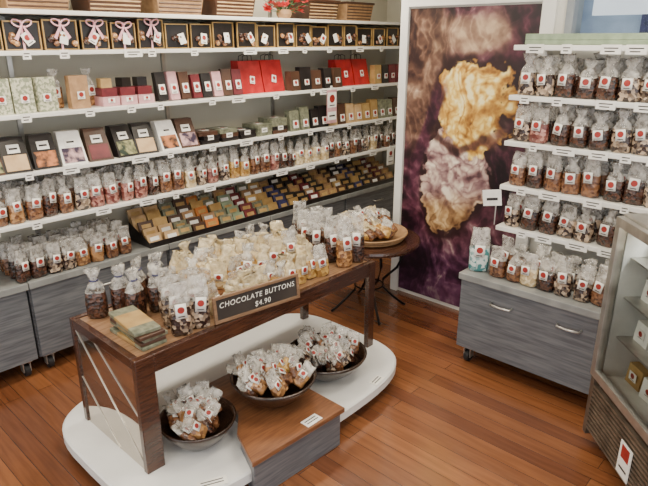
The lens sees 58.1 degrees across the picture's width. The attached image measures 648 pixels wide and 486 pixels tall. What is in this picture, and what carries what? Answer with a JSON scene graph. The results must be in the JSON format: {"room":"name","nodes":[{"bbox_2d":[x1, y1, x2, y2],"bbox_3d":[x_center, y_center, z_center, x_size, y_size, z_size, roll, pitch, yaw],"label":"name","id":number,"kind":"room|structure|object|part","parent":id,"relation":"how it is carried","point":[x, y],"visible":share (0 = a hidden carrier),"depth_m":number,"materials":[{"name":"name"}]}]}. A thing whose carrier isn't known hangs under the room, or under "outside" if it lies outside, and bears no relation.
{"room":"food shop","nodes":[
{"label":"food shop","id":0,"kind":"room"},
{"bbox_2d":[0,0,386,253],"bbox_3d":[-1.914,-0.565,3.142,0.100,2.600,7.400,17,25,40],"label":"wall","id":1,"kind":"structure","parent":0,"point":[224,113],"depth_m":3.90,"materials":[{"name":"grey paint"}]},
{"bbox_2d":[0,0,400,246],"bbox_3d":[-0.778,-0.985,3.893,0.404,1.700,4.390,17,25,40],"label":"shelves","id":2,"kind":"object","parent":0,"point":[36,225],"depth_m":3.51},
{"bbox_2d":[0,0,374,20],"bbox_3d":[-0.933,-1.467,3.567,0.227,0.142,3.710,17,25,40],"label":"wicker baskets","id":3,"kind":"object","parent":2,"relation":"on","point":[317,9],"visible":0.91,"depth_m":3.60,"materials":[{"name":"brown wicker"}]},
{"bbox_2d":[0,121,396,226],"bbox_3d":[-0.715,-0.562,4.018,0.264,0.223,3.950,17,25,40],"label":"bags","id":4,"kind":"object","parent":2,"relation":"on","point":[33,204],"visible":0.95,"depth_m":3.67,"materials":[{"name":"white"}]},
{"bbox_2d":[0,97,397,175],"bbox_3d":[-0.715,-0.770,3.897,0.184,0.170,3.933,17,25,40],"label":"cartons","id":5,"kind":"object","parent":2,"relation":"on","point":[93,144],"visible":0.94,"depth_m":3.48},
{"bbox_2d":[0,54,398,114],"bbox_3d":[-0.718,-1.088,3.792,0.177,0.258,3.987,17,25,40],"label":"cartons","id":6,"kind":"object","parent":2,"relation":"on","point":[21,95],"visible":0.98,"depth_m":3.60,"materials":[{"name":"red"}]},
{"bbox_2d":[0,18,399,50],"bbox_3d":[-0.653,-1.339,3.745,0.173,0.164,4.048,17,25,40],"label":"gift boxes","id":7,"kind":"object","parent":2,"relation":"on","point":[53,33],"visible":0.91,"depth_m":3.44,"materials":[{"name":"black cardboard"}]},
{"bbox_2d":[263,0,308,17],"bbox_3d":[-0.281,-1.659,4.069,0.196,0.176,0.410,17,25,40],"label":"flower arrangement","id":8,"kind":"object","parent":2,"relation":"on","point":[281,12],"visible":0.98,"depth_m":4.05,"materials":[{"name":"red plant"}]},
{"bbox_2d":[327,86,336,123],"bbox_3d":[0.059,-1.067,4.493,0.012,0.280,0.110,17,25,40],"label":"sign","id":9,"kind":"object","parent":2,"relation":"attached to","point":[331,94],"visible":1,"depth_m":4.49,"materials":[{"name":"white paper"}]},
{"bbox_2d":[387,146,393,164],"bbox_3d":[0.591,-0.782,5.196,0.012,0.170,0.100,17,25,40],"label":"sign","id":10,"kind":"object","parent":2,"relation":"attached to","point":[390,152],"visible":1,"depth_m":5.19,"materials":[{"name":"white paper"}]},
{"bbox_2d":[0,258,625,485],"bbox_3d":[0.207,1.361,1.718,5.900,0.100,7.400,17,25,40],"label":"floor","id":11,"kind":"structure","parent":0,"point":[443,418],"depth_m":2.91,"materials":[{"name":"brown wood"}]},
{"bbox_2d":[0,269,37,375],"bbox_3d":[-2.011,0.549,3.031,0.391,0.569,0.866,17,25,40],"label":"storage cabinet","id":12,"kind":"object","parent":11,"relation":"on","point":[17,339],"visible":0.96,"depth_m":3.15,"materials":[{"name":"grey laminate"}]},
{"bbox_2d":[26,234,168,366],"bbox_3d":[-1.417,0.340,3.632,0.391,0.569,0.866,17,25,40],"label":"storage cabinet","id":13,"kind":"object","parent":11,"relation":"on","point":[55,298],"visible":0.37,"depth_m":3.34,"materials":[{"name":"grey laminate"}]},
{"bbox_2d":[0,218,131,282],"bbox_3d":[-1.497,0.016,3.396,0.300,0.199,0.690,17,25,40],"label":"bags","id":14,"kind":"object","parent":13,"relation":"on","point":[80,249],"visible":1,"depth_m":3.32,"materials":[{"name":"white"}]},
{"bbox_3d":[-1.288,0.235,3.468,0.037,0.017,0.132,17,25,40],"label":"handle","id":15,"kind":"part","parent":13,"relation":"part of","materials":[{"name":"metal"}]},
{"bbox_2d":[166,216,269,269],"bbox_3d":[-0.824,0.131,4.233,0.391,0.569,0.866,17,25,40],"label":"storage cabinet","id":16,"kind":"object","parent":11,"relation":"on","point":[228,232],"visible":0.09,"depth_m":4.06,"materials":[{"name":"grey laminate"}]},
{"bbox_2d":[131,183,234,208],"bbox_3d":[-0.966,-0.255,4.132,0.081,0.228,0.886,17,25,40],"label":"bags","id":17,"kind":"object","parent":16,"relation":"on","point":[232,184],"visible":0.17,"depth_m":4.18},
{"bbox_2d":[126,156,393,248],"bbox_3d":[-0.312,-0.401,4.592,0.299,0.196,2.581,17,25,40],"label":"display","id":18,"kind":"object","parent":16,"relation":"on","point":[175,220],"visible":0.99,"depth_m":4.31,"materials":[{"name":"multicoloured paper"}]},
{"bbox_2d":[62,256,395,485],"bbox_3d":[-0.386,0.518,2.921,1.125,0.700,1.680,17,25,40],"label":"display table","id":19,"kind":"object","parent":11,"relation":"on","point":[115,432],"visible":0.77,"depth_m":2.56,"materials":[{"name":"brown laminate"}]},
{"bbox_3d":[-0.914,0.657,2.491,0.494,0.480,0.006,17,25,40],"label":"panel","id":20,"kind":"part","parent":19,"relation":"part of","materials":[{"name":"wood"}]},
{"bbox_2d":[84,253,167,318],"bbox_3d":[-0.858,0.198,2.606,0.384,0.230,0.199,-16,25,-38],"label":"cluster","id":21,"kind":"object","parent":19,"relation":"on","point":[143,290],"visible":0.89,"depth_m":2.58,"materials":[{"name":"white"}]},
{"bbox_2d":[108,305,167,351],"bbox_3d":[-0.769,0.348,2.398,0.281,0.084,0.150,17,25,40],"label":"bars","id":22,"kind":"object","parent":19,"relation":"on","point":[130,323],"visible":1,"depth_m":2.35,"materials":[{"name":"beige paper"}]},
{"bbox_2d":[157,266,210,336],"bbox_3d":[-0.605,0.232,2.494,0.184,0.240,0.268,-11,22,-29],"label":"cluster","id":23,"kind":"object","parent":19,"relation":"on","point":[185,310],"visible":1,"depth_m":2.44,"materials":[{"name":"white"}]},
{"bbox_2d":[160,380,235,450],"bbox_3d":[-0.562,0.766,2.552,0.366,0.232,0.340,17,25,40],"label":"bowl","id":24,"kind":"object","parent":19,"relation":"on","point":[191,422],"visible":1,"depth_m":2.53,"materials":[{"name":"brown wood"}]},
{"bbox_2d":[196,474,227,485],"bbox_3d":[-0.448,0.962,2.341,0.120,0.002,0.050,-8,21,-21],"label":"price card","id":25,"kind":"object","parent":19,"relation":"on","point":[220,480],"visible":1,"depth_m":2.35,"materials":[{"name":"white paper"}]},
{"bbox_2d":[168,220,328,315],"bbox_3d":[-0.370,0.093,2.902,0.505,0.252,0.772,17,25,40],"label":"bags","id":26,"kind":"object","parent":19,"relation":"on","point":[246,261],"visible":0.88,"depth_m":2.86,"materials":[{"name":"beige"}]},
{"bbox_2d":[211,273,299,324],"bbox_3d":[-0.296,0.246,2.616,0.450,0.121,0.028,-15,24,-36],"label":"chalkboard sign","id":27,"kind":"object","parent":19,"relation":"on","point":[242,302],"visible":1,"depth_m":2.60,"materials":[{"name":"brown wood"}]},
{"bbox_2d":[226,343,316,407],"bbox_3d":[-0.236,0.613,2.708,0.399,0.250,0.409,-8,21,-22],"label":"bowl","id":28,"kind":"object","parent":19,"relation":"on","point":[275,379],"visible":1,"depth_m":2.67,"materials":[{"name":"brown wood"}]},
{"bbox_2d":[300,413,321,427],"bbox_3d":[-0.055,0.786,2.587,0.050,0.002,0.090,17,25,40],"label":"price card","id":29,"kind":"object","parent":19,"relation":"on","point":[314,418],"visible":1,"depth_m":2.58,"materials":[{"name":"white paper"}]},
{"bbox_2d":[286,322,366,381],"bbox_3d":[0.011,0.580,3.072,0.429,0.242,0.429,4,20,11],"label":"bowl","id":30,"kind":"object","parent":19,"relation":"on","point":[334,355],"visible":0.93,"depth_m":3.04,"materials":[{"name":"brown wood"}]},
{"bbox_2d":[292,200,364,267],"bbox_3d":[0.003,-0.065,3.263,0.464,0.295,0.230,17,25,40],"label":"cluster","id":31,"kind":"object","parent":19,"relation":"on","point":[345,248],"visible":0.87,"depth_m":3.19,"materials":[{"name":"white"}]},
{"bbox_2d":[368,375,384,385],"bbox_3d":[0.276,0.716,3.047,0.050,0.002,0.090,12,23,31],"label":"price card","id":32,"kind":"object","parent":19,"relation":"on","point":[377,379],"visible":1,"depth_m":3.04,"materials":[{"name":"white paper"}]},
{"bbox_2d":[268,194,346,237],"bbox_3d":[-0.231,-0.079,4.834,0.391,0.569,0.866,17,25,40],"label":"storage cabinet","id":33,"kind":"object","parent":11,"relation":"on","point":[337,203],"visible":0.12,"depth_m":4.70,"materials":[{"name":"grey laminate"}]},
{"bbox_2d":[344,175,394,221],"bbox_3d":[0.363,-0.288,5.434,0.391,0.569,0.866,17,25,40],"label":"storage cabinet","id":34,"kind":"object","parent":11,"relation":"on","point":[381,196],"visible":0.16,"depth_m":5.23,"materials":[{"name":"grey laminate"}]},
{"bbox_2d":[331,227,420,324],"bbox_3d":[0.315,0.212,4.049,0.680,0.534,0.680,17,25,40],"label":"round side table","id":35,"kind":"object","parent":11,"relation":"on","point":[411,242],"visible":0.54,"depth_m":3.82,"materials":[{"name":"brown wood"}]},
{"bbox_2d":[329,205,407,246],"bbox_3d":[0.305,-0.139,3.936,0.531,0.202,0.504,17,25,40],"label":"basket","id":36,"kind":"object","parent":35,"relation":"on","point":[378,230],"visible":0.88,"depth_m":3.85,"materials":[{"name":"beige"}]},
{"bbox_2d":[456,246,607,393],"bbox_3d":[1.276,0.460,3.286,0.876,0.569,0.616,17,25,40],"label":"storage cabinet","id":37,"kind":"object","parent":11,"relation":"on","point":[548,335],"visible":0.56,"depth_m":3.09,"materials":[{"name":"grey laminate"}]},
{"bbox_2d":[468,227,490,271],"bbox_3d":[0.871,0.033,3.258,0.114,0.253,0.083,4,20,12],"label":"gift bag","id":38,"kind":"object","parent":37,"relation":"on","point":[479,256],"visible":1,"depth_m":3.24,"materials":[{"name":"white"}]},
{"bbox_3d":[1.085,0.388,3.030,0.497,0.017,0.037,17,25,40],"label":"handle","id":39,"kind":"part","parent":37,"relation":"part of","materials":[{"name":"metal"}]},
{"bbox_2d":[489,235,608,306],"bbox_3d":[1.215,0.140,3.016,0.727,0.216,0.184,17,25,40],"label":"bags","id":40,"kind":"object","parent":37,"relation":"on","point":[562,281],"visible":0.75,"depth_m":3.01,"materials":[{"name":"white"}]},
{"bbox_2d":[496,44,647,257],"bbox_3d":[1.441,-0.390,2.999,0.930,1.215,0.404,17,25,40],"label":"shelving","id":41,"kind":"object","parent":37,"relation":"on","point":[566,49],"visible":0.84,"depth_m":2.90,"materials":[{"name":"metal"}]},
{"bbox_2d":[482,189,501,224],"bbox_3d":[0.932,-0.203,3.249,0.112,0.206,0.010,8,21,22],"label":"price card","id":42,"kind":"object","parent":41,"relation":"attached to","point":[490,197],"visible":1,"depth_m":3.23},
{"bbox_2d":[504,193,624,247],"bbox_3d":[1.404,-0.131,3.042,0.891,0.221,0.256,17,25,40],"label":"bags","id":43,"kind":"object","parent":41,"relation":"in","point":[531,213],"visible":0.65,"depth_m":3.09,"materials":[{"name":"white"}]},
{"bbox_2d":[509,148,647,207],"bbox_3d":[1.402,-0.351,2.969,0.886,0.213,0.254,17,25,40],"label":"bags","id":44,"kind":"object","parent":41,"relation":"in","point":[536,172],"visible":0.88,"depth_m":2.96,"materials":[{"name":"white"}]},
{"bbox_2d":[513,102,647,154],"bbox_3d":[1.403,-0.579,2.888,0.893,0.216,0.259,17,25,40],"label":"bags","id":45,"kind":"object","parent":41,"relation":"in","point":[579,132],"visible":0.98,"depth_m":2.90,"materials":[{"name":"white"}]},
{"bbox_2d":[518,53,647,102],"bbox_3d":[1.401,-0.805,2.810,0.895,0.219,0.256,17,25,40],"label":"bags","id":46,"kind":"object","parent":41,"relation":"in","point":[603,85],"visible":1,"depth_m":2.84,"materials":[{"name":"white"}]},
{"bbox_2d":[525,33,647,44],"bbox_3d":[1.456,-0.985,2.817,0.900,0.053,0.250,17,25,40],"label":"shelf","id":47,"kind":"object","parent":41,"relation":"on","point":[565,38],"visible":0.98,"depth_m":2.81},
{"bbox_2d":[582,213,647,485],"bbox_3d":[1.503,0.602,2.042,0.652,1.120,1.200,0,19,0],"label":"fridge","id":48,"kind":"object","parent":11,"relation":"on","point":[616,412],"visible":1,"depth_m":2.49,"materials":[{"name":"metal"}]},
{"bbox_2d":[382,0,401,174],"bbox_3d":[1.003,-1.311,5.286,1.070,2.600,0.100,17,25,40],"label":"wall","id":49,"kind":"structure","parent":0,"point":[393,6],"depth_m":5.45,"materials":[{"name":"grey paint"}]},
{"bbox_2d":[398,0,647,309],"bbox_3d":[2.285,-0.365,2.568,4.730,2.600,0.100,17,25,40],"label":"wall","id":50,"kind":"structure","parent":0,"point":[562,5],"depth_m":3.23,"materials":[{"name":"white paint"}]},
{"bbox_2d":[398,3,542,306],"bbox_3d":[0.885,-0.494,3.822,0.880,1.960,0.001,17,25,40],"label":"poster","id":51,"kind":"object","parent":50,"relation":"attached to","point":[464,66],"visible":0.84,"depth_m":3.77,"materials":[{"name":"purple paper"}]},
{"bbox_2d":[390,0,558,290],"bbox_3d":[0.889,-0.519,3.802,1.030,2.080,0.025,17,25,40],"label":"trim","id":52,"kind":"structure","parent":50,"relation":"attached to","point":[549,7],"depth_m":3.85,"materials":[{"name":"white paint"}]},
{"bbox_2d":[564,0,583,32],"bbox_3d":[2.020,-1.152,2.549,1.845,0.500,0.130,17,25,40],"label":"window","id":53,"kind":"structure","parent":50,"relation":"in","point":[574,11],"depth_m":3.14,"materials":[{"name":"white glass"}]},
{"label":"outside","id":54,"kind":"structure","parent":0,"visible":0},
{"bbox_2d":[580,0,647,32],"bbox_3d":[3.105,-1.766,4.463,5.000,4.000,0.150,17,25,40],"label":"shopfront","id":55,"kind":"object","parent":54,"point":[599,16],"visible":0.13,"depth_m":4.96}
]}

